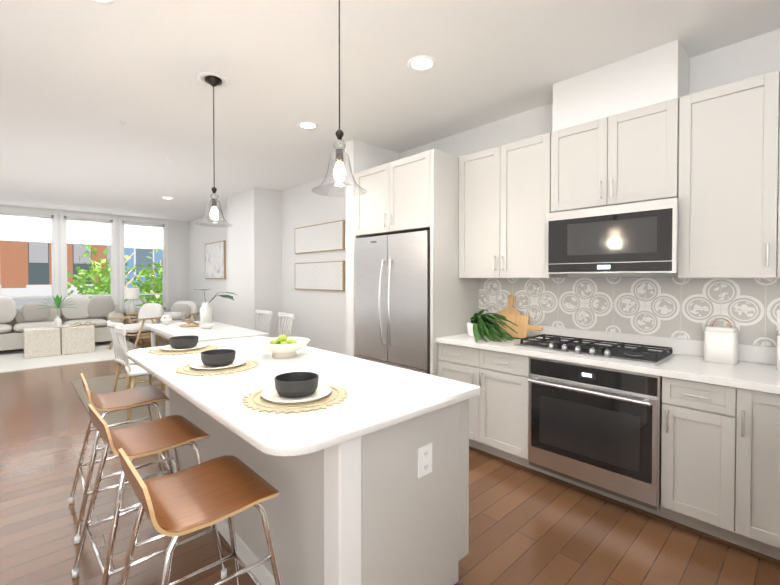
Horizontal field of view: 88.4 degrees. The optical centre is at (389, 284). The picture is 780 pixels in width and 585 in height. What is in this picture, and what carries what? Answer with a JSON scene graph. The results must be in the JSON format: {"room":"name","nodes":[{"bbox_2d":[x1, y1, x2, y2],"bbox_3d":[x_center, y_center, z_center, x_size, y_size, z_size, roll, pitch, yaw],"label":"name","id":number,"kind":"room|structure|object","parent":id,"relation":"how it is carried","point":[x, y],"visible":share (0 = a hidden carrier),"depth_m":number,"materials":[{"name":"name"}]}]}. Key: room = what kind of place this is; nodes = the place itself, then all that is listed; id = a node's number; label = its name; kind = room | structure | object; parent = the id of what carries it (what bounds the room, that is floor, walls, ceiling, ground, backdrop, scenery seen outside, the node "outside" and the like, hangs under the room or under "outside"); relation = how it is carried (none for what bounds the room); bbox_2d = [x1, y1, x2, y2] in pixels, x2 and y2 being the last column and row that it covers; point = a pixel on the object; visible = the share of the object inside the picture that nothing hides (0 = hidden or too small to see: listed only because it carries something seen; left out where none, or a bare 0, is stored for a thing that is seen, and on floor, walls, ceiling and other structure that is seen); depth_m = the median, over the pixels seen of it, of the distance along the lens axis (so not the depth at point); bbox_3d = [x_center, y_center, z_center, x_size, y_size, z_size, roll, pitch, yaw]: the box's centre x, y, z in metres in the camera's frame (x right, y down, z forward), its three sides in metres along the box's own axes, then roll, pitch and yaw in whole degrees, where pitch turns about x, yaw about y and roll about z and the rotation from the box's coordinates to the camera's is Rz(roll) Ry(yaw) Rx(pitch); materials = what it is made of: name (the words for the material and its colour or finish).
{"room":"kitchen","nodes":[
{"label":"kitchen","id":0,"kind":"room"},
{"bbox_2d":[0,204,188,324],"bbox_3d":[-7.394,-0.149,8.483,5.800,2.900,0.200,-1,1,-43],"label":"wall","id":1,"kind":"structure","parent":0,"point":[178,260],"depth_m":10.11,"materials":[{"name":"white paint"}]},
{"bbox_2d":[0,207,168,313],"bbox_3d":[-7.120,-0.421,8.654,4.180,2.260,0.140,-1,1,-43],"label":"window frames","id":2,"kind":"structure","parent":1,"relation":"in","point":[54,244],"depth_m":9.16,"materials":[{"name":"white"}]},
{"bbox_2d":[0,213,50,242],"bbox_3d":[-7.486,-1.148,8.245,0.765,0.549,0.044,-1,1,-43],"label":"roller blind","id":3,"kind":"object","parent":2,"relation":"attached to","point":[21,228],"depth_m":8.24,"materials":[{"name":"white fabric"}]},
{"bbox_2d":[67,218,110,245],"bbox_3d":[-6.721,-1.158,8.962,0.777,0.550,0.044,-1,1,-43],"label":"roller blind","id":4,"kind":"object","parent":2,"relation":"attached to","point":[84,232],"depth_m":8.96,"materials":[{"name":"white fabric"}]},
{"bbox_2d":[125,223,162,249],"bbox_3d":[-5.943,-1.150,9.691,0.782,0.589,0.044,-1,1,-43],"label":"roller blind","id":5,"kind":"object","parent":2,"relation":"attached to","point":[137,236],"depth_m":9.69,"materials":[{"name":"white fabric"}]},
{"bbox_2d":[227,187,281,337],"bbox_3d":[-2.393,-0.127,7.038,0.480,2.900,1.110,-1,1,-43],"label":"wall","id":6,"kind":"structure","parent":0,"point":[254,253],"depth_m":6.69,"materials":[{"name":"white paint"}]},
{"bbox_2d":[345,139,398,356],"bbox_3d":[-0.187,-0.089,4.538,0.680,2.900,0.135,-1,1,-43],"label":"wall","id":7,"kind":"structure","parent":0,"point":[363,156],"depth_m":4.31,"materials":[{"name":"white paint"}]},
{"bbox_2d":[0,336,779,584],"bbox_3d":[-2.744,1.406,3.545,5.800,0.060,13.400,-1,1,-43],"label":"floor","id":8,"kind":"structure","parent":0,"point":[527,527],"depth_m":2.28,"materials":[{"name":"brown wood"}]},
{"bbox_2d":[0,340,139,372],"bbox_3d":[-6.657,1.316,7.024,3.850,0.014,2.530,-1,1,-43],"label":"living room rug","id":9,"kind":"object","parent":8,"relation":"on","point":[14,360],"visible":0.56,"depth_m":7.07,"materials":[{"name":"white carpet"}]},
{"bbox_2d":[24,324,94,358],"bbox_3d":[-6.207,1.052,7.537,1.005,0.493,0.470,-1,1,-43],"label":"coffee table","id":10,"kind":"object","parent":9,"relation":"on","point":[44,341],"visible":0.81,"depth_m":7.34,"materials":[{"name":"beige stone"}]},
{"bbox_2d":[40,294,95,327],"bbox_3d":[-6.117,0.493,7.607,0.870,0.619,0.360,-1,1,-43],"label":"decor","id":11,"kind":"object","parent":10,"relation":"on","point":[57,320],"visible":1,"depth_m":7.53,"materials":[{"name":"white ceramic"}]},
{"bbox_2d":[0,296,123,350],"bbox_3d":[-7.042,0.751,8.025,2.770,1.080,0.890,-1,1,-43],"label":"sofa","id":12,"kind":"object","parent":9,"relation":"on","point":[99,311],"visible":0.81,"depth_m":8.16,"materials":[{"name":"grey fabric"}]},
{"bbox_2d":[108,303,166,349],"bbox_3d":[-5.093,0.844,8.120,0.726,0.892,0.759,0,1,22],"label":"armchair","id":13,"kind":"object","parent":9,"relation":"on","point":[150,313],"visible":0.75,"depth_m":8.19,"materials":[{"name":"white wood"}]},
{"bbox_2d":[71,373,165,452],"bbox_3d":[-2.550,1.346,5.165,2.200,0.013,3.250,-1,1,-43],"label":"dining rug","id":14,"kind":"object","parent":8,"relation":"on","point":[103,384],"visible":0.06,"depth_m":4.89,"materials":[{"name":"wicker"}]},
{"bbox_2d":[107,320,164,393],"bbox_3d":[-3.007,0.883,4.724,0.483,0.922,0.515,1,1,41],"label":"dining chair","id":15,"kind":"object","parent":14,"relation":"on","point":[120,359],"visible":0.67,"depth_m":4.62,"materials":[{"name":"white"}]},
{"bbox_2d":[115,324,164,420],"bbox_3d":[-2.603,0.890,4.249,0.515,0.922,0.483,-1,1,-38],"label":"dining chair","id":16,"kind":"object","parent":14,"relation":"on","point":[133,371],"visible":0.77,"depth_m":4.05,"materials":[{"name":"white wood"}]},
{"bbox_2d":[144,321,268,376],"bbox_3d":[-2.509,0.962,5.335,0.900,0.746,2.100,-1,1,-43],"label":"dining table","id":17,"kind":"object","parent":14,"relation":"on","point":[219,331],"visible":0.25,"depth_m":5.14,"materials":[{"name":"white"}]},
{"bbox_2d":[160,314,172,324],"bbox_3d":[-3.217,0.507,5.761,0.160,0.150,0.160,-1,1,-43],"label":"knot sculpture","id":18,"kind":"object","parent":17,"relation":"on","point":[166,319],"visible":1,"depth_m":5.72,"materials":[{"name":"white ceramic"}]},
{"bbox_2d":[179,320,198,326],"bbox_3d":[-2.783,0.534,5.620,0.320,0.097,0.320,-1,1,-43],"label":"tray","id":19,"kind":"object","parent":17,"relation":"on","point":[194,324],"visible":0.88,"depth_m":5.58,"materials":[{"name":"brown wood"}]},
{"bbox_2d":[199,323,213,328],"bbox_3d":[-2.438,0.558,5.326,0.190,0.059,0.190,-1,1,-43],"label":"bowl","id":20,"kind":"object","parent":17,"relation":"on","point":[207,326],"visible":1,"depth_m":5.28,"materials":[{"name":"white ceramic"}]},
{"bbox_2d":[195,289,235,323],"bbox_3d":[-2.571,0.321,5.873,0.601,0.517,0.585,-1,1,-43],"label":"vase","id":21,"kind":"object","parent":17,"relation":"on","point":[206,312],"visible":0.98,"depth_m":5.92,"materials":[{"name":"white ceramic"}]},
{"bbox_2d":[255,310,272,332],"bbox_3d":[-2.051,0.864,5.972,0.483,0.922,0.515,1,1,43],"label":"dining chair","id":22,"kind":"object","parent":14,"relation":"on","point":[264,312],"visible":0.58,"depth_m":6.13,"materials":[{"name":"white wood"}]},
{"bbox_2d":[278,312,294,336],"bbox_3d":[-1.610,0.871,5.516,0.515,0.922,0.483,-1,1,-40],"label":"dining chair","id":23,"kind":"object","parent":14,"relation":"on","point":[288,315],"visible":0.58,"depth_m":5.65,"materials":[{"name":"white wood"}]},
{"bbox_2d":[69,373,174,543],"bbox_3d":[-1.670,0.974,2.517,0.527,0.834,0.536,-1,1,-41],"label":"stool","id":24,"kind":"object","parent":8,"relation":"on","point":[136,397],"visible":0.88,"depth_m":2.48,"materials":[{"name":"brown wood"}]},
{"bbox_2d":[123,312,138,340],"bbox_3d":[-5.924,0.965,9.358,0.440,0.613,0.400,-1,1,-43],"label":"side table","id":25,"kind":"object","parent":8,"relation":"on","point":[128,313],"visible":0.31,"depth_m":9.14,"materials":[{"name":"brown wood"}]},
{"bbox_2d":[124,288,138,312],"bbox_3d":[-6.009,0.373,9.323,0.300,0.569,0.300,-1,1,-43],"label":"table lamp","id":26,"kind":"object","parent":25,"relation":"on","point":[131,293],"visible":1,"depth_m":9.25,"materials":[{"name":"white ceramic"}]},
{"bbox_2d":[137,318,157,342],"bbox_3d":[-5.473,1.027,9.054,0.360,0.529,0.360,-1,1,-43],"label":"table","id":27,"kind":"object","parent":8,"relation":"on","point":[146,340],"visible":0.19,"depth_m":8.90,"materials":[{"name":"brown wood"}]},
{"bbox_2d":[72,404,226,584],"bbox_3d":[-1.151,0.983,1.913,0.536,0.834,0.527,1,1,45],"label":"stool","id":28,"kind":"object","parent":8,"relation":"on","point":[155,436],"visible":0.9,"depth_m":1.89,"materials":[{"name":"brown wood"}]},
{"bbox_2d":[156,301,199,337],"bbox_3d":[-4.760,0.831,9.022,0.726,0.892,0.759,0,1,2],"label":"armchair","id":29,"kind":"object","parent":8,"relation":"on","point":[195,312],"visible":0.38,"depth_m":9.21,"materials":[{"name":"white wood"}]},
{"bbox_2d":[164,303,190,319],"bbox_3d":[-4.762,0.606,8.968,0.420,0.340,0.410,0,1,2],"label":"throw blanket","id":30,"kind":"object","parent":29,"relation":"on","point":[178,311],"visible":0.92,"depth_m":9.04,"materials":[{"name":"white fabric"}]},
{"bbox_2d":[118,448,281,584],"bbox_3d":[-0.676,0.991,1.413,0.527,0.834,0.536,-1,1,-43],"label":"stool","id":31,"kind":"object","parent":8,"relation":"on","point":[175,506],"visible":1,"depth_m":1.39,"materials":[{"name":"brown wood"}]},
{"bbox_2d":[163,384,475,584],"bbox_3d":[-0.653,0.955,2.475,0.801,0.874,2.252,-1,1,-43],"label":"kitchen island","id":32,"kind":"object","parent":8,"relation":"on","point":[356,501],"depth_m":1.65,"materials":[{"name":"grey paint"}]},
{"bbox_2d":[127,336,480,463],"bbox_3d":[-0.736,0.497,2.391,1.050,0.040,2.310,-1,1,-43],"label":"island countertop","id":33,"kind":"structure","parent":32,"relation":"on","point":[380,396],"depth_m":1.80,"materials":[{"name":"white stone"}]},
{"bbox_2d":[148,336,217,354],"bbox_3d":[-1.483,0.426,2.892,0.444,0.088,0.443,0,1,28],"label":"place setting","id":34,"kind":"object","parent":33,"relation":"on","point":[180,345],"visible":1,"depth_m":2.82,"materials":[{"name":"beige ceramic"}]},
{"bbox_2d":[176,349,259,375],"bbox_3d":[-0.989,0.434,2.321,0.443,0.088,0.444,0,1,7],"label":"place setting","id":35,"kind":"object","parent":33,"relation":"on","point":[218,362],"visible":1,"depth_m":2.25,"materials":[{"name":"beige ceramic"}]},
{"bbox_2d":[258,334,309,357],"bbox_3d":[-0.699,0.402,2.650,0.336,0.144,0.336,-1,1,-43],"label":"fruit bowl","id":36,"kind":"object","parent":33,"relation":"on","point":[282,346],"visible":1,"depth_m":2.58,"materials":[{"name":"beige ceramic"}]},
{"bbox_2d":[242,372,347,413],"bbox_3d":[-0.400,0.443,1.733,0.444,0.088,0.443,-1,1,-43],"label":"place setting","id":37,"kind":"object","parent":33,"relation":"on","point":[293,392],"visible":1,"depth_m":1.66,"materials":[{"name":"beige ceramic"}]},
{"bbox_2d":[418,443,431,477],"bbox_3d":[0.150,0.748,1.705,0.085,0.125,0.008,-1,1,-43],"label":"outlet","id":38,"kind":"object","parent":32,"relation":"attached to","point":[424,460],"visible":1,"depth_m":1.70,"materials":[{"name":"white plastic"}]},
{"bbox_2d":[353,149,478,375],"bbox_3d":[0.209,0.098,4.056,0.762,2.540,1.111,-1,1,-43],"label":"cabinet","id":39,"kind":"object","parent":8,"relation":"on","point":[410,291],"depth_m":3.68,"materials":[{"name":"grey paint"}]},
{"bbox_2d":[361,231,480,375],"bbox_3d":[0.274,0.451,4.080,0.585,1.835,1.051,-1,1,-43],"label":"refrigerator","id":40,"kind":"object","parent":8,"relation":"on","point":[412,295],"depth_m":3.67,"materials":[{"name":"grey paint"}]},
{"bbox_2d":[437,343,516,466],"bbox_3d":[0.933,0.940,3.401,0.618,0.876,0.849,-1,1,-43],"label":"base cabinet","id":41,"kind":"object","parent":8,"relation":"on","point":[492,413],"depth_m":3.14,"materials":[{"name":"grey paint"}]},
{"bbox_2d":[517,355,676,526],"bbox_3d":[1.487,0.954,2.788,0.649,0.868,0.927,-1,1,-43],"label":"base cabinet","id":42,"kind":"object","parent":8,"relation":"on","point":[609,434],"depth_m":2.50,"materials":[{"name":"grey paint"}]},
{"bbox_2d":[527,357,661,510],"bbox_3d":[1.448,0.906,2.750,0.661,0.773,0.795,-1,1,-43],"label":"oven","id":43,"kind":"object","parent":42,"relation":"in","point":[599,427],"depth_m":2.51,"materials":[{"name":"metal"}]},
{"bbox_2d":[437,331,779,394],"bbox_3d":[1.634,0.495,2.625,0.648,0.038,2.931,-1,1,-43],"label":"countertop","id":44,"kind":"structure","parent":42,"relation":"on","point":[765,377],"depth_m":2.49,"materials":[{"name":"white stone"}]},
{"bbox_2d":[467,309,520,342],"bbox_3d":[0.773,0.337,3.328,0.430,0.254,0.503,-1,1,-43],"label":"potted plant","id":45,"kind":"object","parent":44,"relation":"on","point":[478,325],"visible":1,"depth_m":3.35,"materials":[{"name":"green plant"}]},
{"bbox_2d":[495,294,542,337],"bbox_3d":[1.125,0.276,3.488,0.129,0.371,0.460,-1,1,-43],"label":"cutting boards","id":46,"kind":"object","parent":44,"relation":"on","point":[514,316],"visible":0.75,"depth_m":3.48,"materials":[{"name":"brown wood"}]},
{"bbox_2d":[514,334,674,365],"bbox_3d":[1.423,0.444,2.858,0.470,0.055,0.920,-1,1,-43],"label":"cooktop","id":47,"kind":"object","parent":44,"relation":"in","point":[640,355],"depth_m":2.73,"materials":[{"name":"black metal"}]},
{"bbox_2d":[704,318,738,364],"bbox_3d":[2.047,0.343,2.476,0.150,0.268,0.150,-1,1,-43],"label":"canister","id":48,"kind":"object","parent":44,"relation":"on","point":[721,344],"visible":1,"depth_m":2.43,"materials":[{"name":"white ceramic"}]},
{"bbox_2d":[777,330,779,369],"bbox_3d":[2.269,0.347,2.239,0.150,0.268,0.150,-1,1,-43],"label":"canister","id":49,"kind":"object","parent":44,"relation":"on","point":[778,351],"visible":1,"depth_m":2.24,"materials":[{"name":"white ceramic"}]},
{"bbox_2d":[677,379,716,541],"bbox_3d":[1.906,0.956,2.363,0.618,0.876,0.386,-1,1,-43],"label":"base cabinet","id":50,"kind":"object","parent":8,"relation":"on","point":[696,402],"depth_m":2.18,"materials":[{"name":"grey paint"}]},
{"bbox_2d":[717,387,779,564],"bbox_3d":[2.077,0.959,2.181,0.618,0.876,0.355,-1,1,-43],"label":"base cabinet","id":51,"kind":"object","parent":8,"relation":"on","point":[748,422],"depth_m":2.02,"materials":[{"name":"grey paint"}]},
{"bbox_2d":[0,0,779,220],"bbox_3d":[-2.744,-1.554,3.500,5.800,0.060,13.400,-1,1,-43],"label":"ceiling","id":52,"kind":"structure","parent":0,"point":[80,80],"depth_m":2.94,"materials":[{"name":"white paint"}]},
{"bbox_2d":[89,0,115,3],"bbox_3d":[-1.490,-1.486,2.076,0.098,0.030,0.092,-1,1,-43],"label":"recessed light","id":53,"kind":"object","parent":52,"relation":"in","point":[96,1],"depth_m":2.12,"materials":[{"name":"white"}]},
{"bbox_2d":[196,72,232,226],"bbox_3d":[-1.304,-0.978,2.967,0.254,1.072,0.254,-1,1,-43],"label":"pendant light","id":54,"kind":"object","parent":52,"relation":"hanging from","point":[214,80],"visible":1,"depth_m":2.96,"materials":[{"name":"white"}]},
{"bbox_2d":[298,121,317,128],"bbox_3d":[-0.773,-1.512,3.768,0.182,0.030,0.187,-1,1,-43],"label":"recessed light","id":55,"kind":"object","parent":52,"relation":"in","point":[304,124],"depth_m":3.84,"materials":[{"name":"white"}]},
{"bbox_2d":[312,0,366,196],"bbox_3d":[-0.230,-0.961,1.822,0.254,1.072,0.254,-1,1,-43],"label":"pendant light","id":56,"kind":"object","parent":52,"relation":"hanging from","point":[339,172],"visible":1,"depth_m":1.81,"materials":[{"name":"white"}]},
{"bbox_2d":[408,56,435,70],"bbox_3d":[0.214,-1.496,2.689,0.187,0.030,0.189,-1,1,-43],"label":"recessed light","id":57,"kind":"object","parent":52,"relation":"in","point":[421,63],"depth_m":2.74,"materials":[{"name":"white"}]},
{"bbox_2d":[189,29,779,354],"bbox_3d":[-0.612,-0.105,5.576,0.120,2.900,13.720,-1,1,-43],"label":"wall","id":58,"kind":"structure","parent":0,"point":[319,321],"depth_m":5.71,"materials":[{"name":"white paint"}]},
{"bbox_2d":[205,241,225,278],"bbox_3d":[-3.930,-0.534,8.990,0.040,0.815,1.170,-1,1,-43],"label":"painting","id":59,"kind":"object","parent":58,"relation":"attached to","point":[215,260],"visible":1,"depth_m":8.91,"materials":[{"name":"beige wood"}]},
{"bbox_2d":[295,261,344,290],"bbox_3d":[-1.070,-0.123,5.948,0.035,0.415,1.290,-1,1,-43],"label":"art","id":60,"kind":"object","parent":58,"relation":"attached to","point":[329,275],"visible":1,"depth_m":5.86,"materials":[{"name":"white paper"}]},
{"bbox_2d":[295,220,344,253],"bbox_3d":[-1.070,-0.683,5.940,0.035,0.405,1.290,-1,1,-43],"label":"art","id":61,"kind":"object","parent":58,"relation":"attached to","point":[328,236],"visible":1,"depth_m":5.85,"materials":[{"name":"beige wood"}]},
{"bbox_2d":[353,149,456,238],"bbox_3d":[0.240,-0.840,4.070,0.678,0.664,1.032,-1,1,-43],"label":"upper cabinet","id":62,"kind":"object","parent":58,"relation":"attached to","point":[417,192],"depth_m":3.67,"materials":[{"name":"grey paint"}]},
{"bbox_2d":[457,127,576,278],"bbox_3d":[1.064,-0.608,3.450,0.328,1.110,0.923,-1,1,-43],"label":"upper cabinet","id":63,"kind":"object","parent":58,"relation":"attached to","point":[502,191],"depth_m":3.32,"materials":[{"name":"grey paint"}]},
{"bbox_2d":[541,183,680,274],"bbox_3d":[1.590,-0.342,2.839,0.402,0.526,0.810,-1,1,-43],"label":"upper cabinet","id":64,"kind":"object","parent":58,"relation":"attached to","point":[634,230],"depth_m":2.66,"materials":[{"name":"grey paint"}]},
{"bbox_2d":[546,198,678,273],"bbox_3d":[1.589,-0.302,2.840,0.402,0.452,0.810,-1,1,-43],"label":"microwave","id":65,"kind":"object","parent":64,"relation":"in","point":[642,236],"depth_m":2.65,"materials":[{"name":"metal"}]},
{"bbox_2d":[552,39,688,130],"bbox_3d":[1.617,-1.335,2.860,0.313,0.358,0.786,-1,1,-43],"label":"soffit","id":66,"kind":"object","parent":58,"relation":"attached to","point":[658,72],"depth_m":2.69,"materials":[{"name":"grey paint"}]},
{"bbox_2d":[561,95,680,198],"bbox_3d":[1.612,-0.849,2.862,0.328,0.610,0.800,-1,1,-43],"label":"upper cabinet","id":67,"kind":"object","parent":58,"relation":"attached to","point":[645,162],"depth_m":2.68,"materials":[{"name":"grey paint"}]},
{"bbox_2d":[490,323,776,362],"bbox_3d":[1.863,0.420,2.839,0.020,0.106,2.931,-1,1,-43],"label":"backsplash","id":68,"kind":"structure","parent":58,"relation":"attached to","point":[747,352],"depth_m":2.81,"materials":[{"name":"white stone"}]},
{"bbox_2d":[661,70,779,282],"bbox_3d":[2.191,-0.590,2.249,0.328,1.110,1.012,-1,1,-43],"label":"upper cabinet","id":69,"kind":"object","parent":58,"relation":"attached to","point":[730,133],"depth_m":2.28,"materials":[{"name":"grey paint"}]},
{"label":"outside","id":70,"kind":"structure","parent":0,"visible":0},
{"bbox_2d":[0,223,161,308],"bbox_3d":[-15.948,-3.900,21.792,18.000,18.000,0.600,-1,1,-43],"label":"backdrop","id":71,"kind":"structure","parent":70,"point":[18,268],"depth_m":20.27,"materials":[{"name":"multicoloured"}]},
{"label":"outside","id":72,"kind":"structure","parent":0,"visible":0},
{"bbox_2d":[67,244,162,307],"bbox_3d":[-8.150,1.837,14.972,6.565,6.733,4.045,-1,1,-43],"label":"tree","id":73,"kind":"object","parent":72,"point":[106,284],"depth_m":14.04,"materials":[{"name":"green plant"}]}
]}

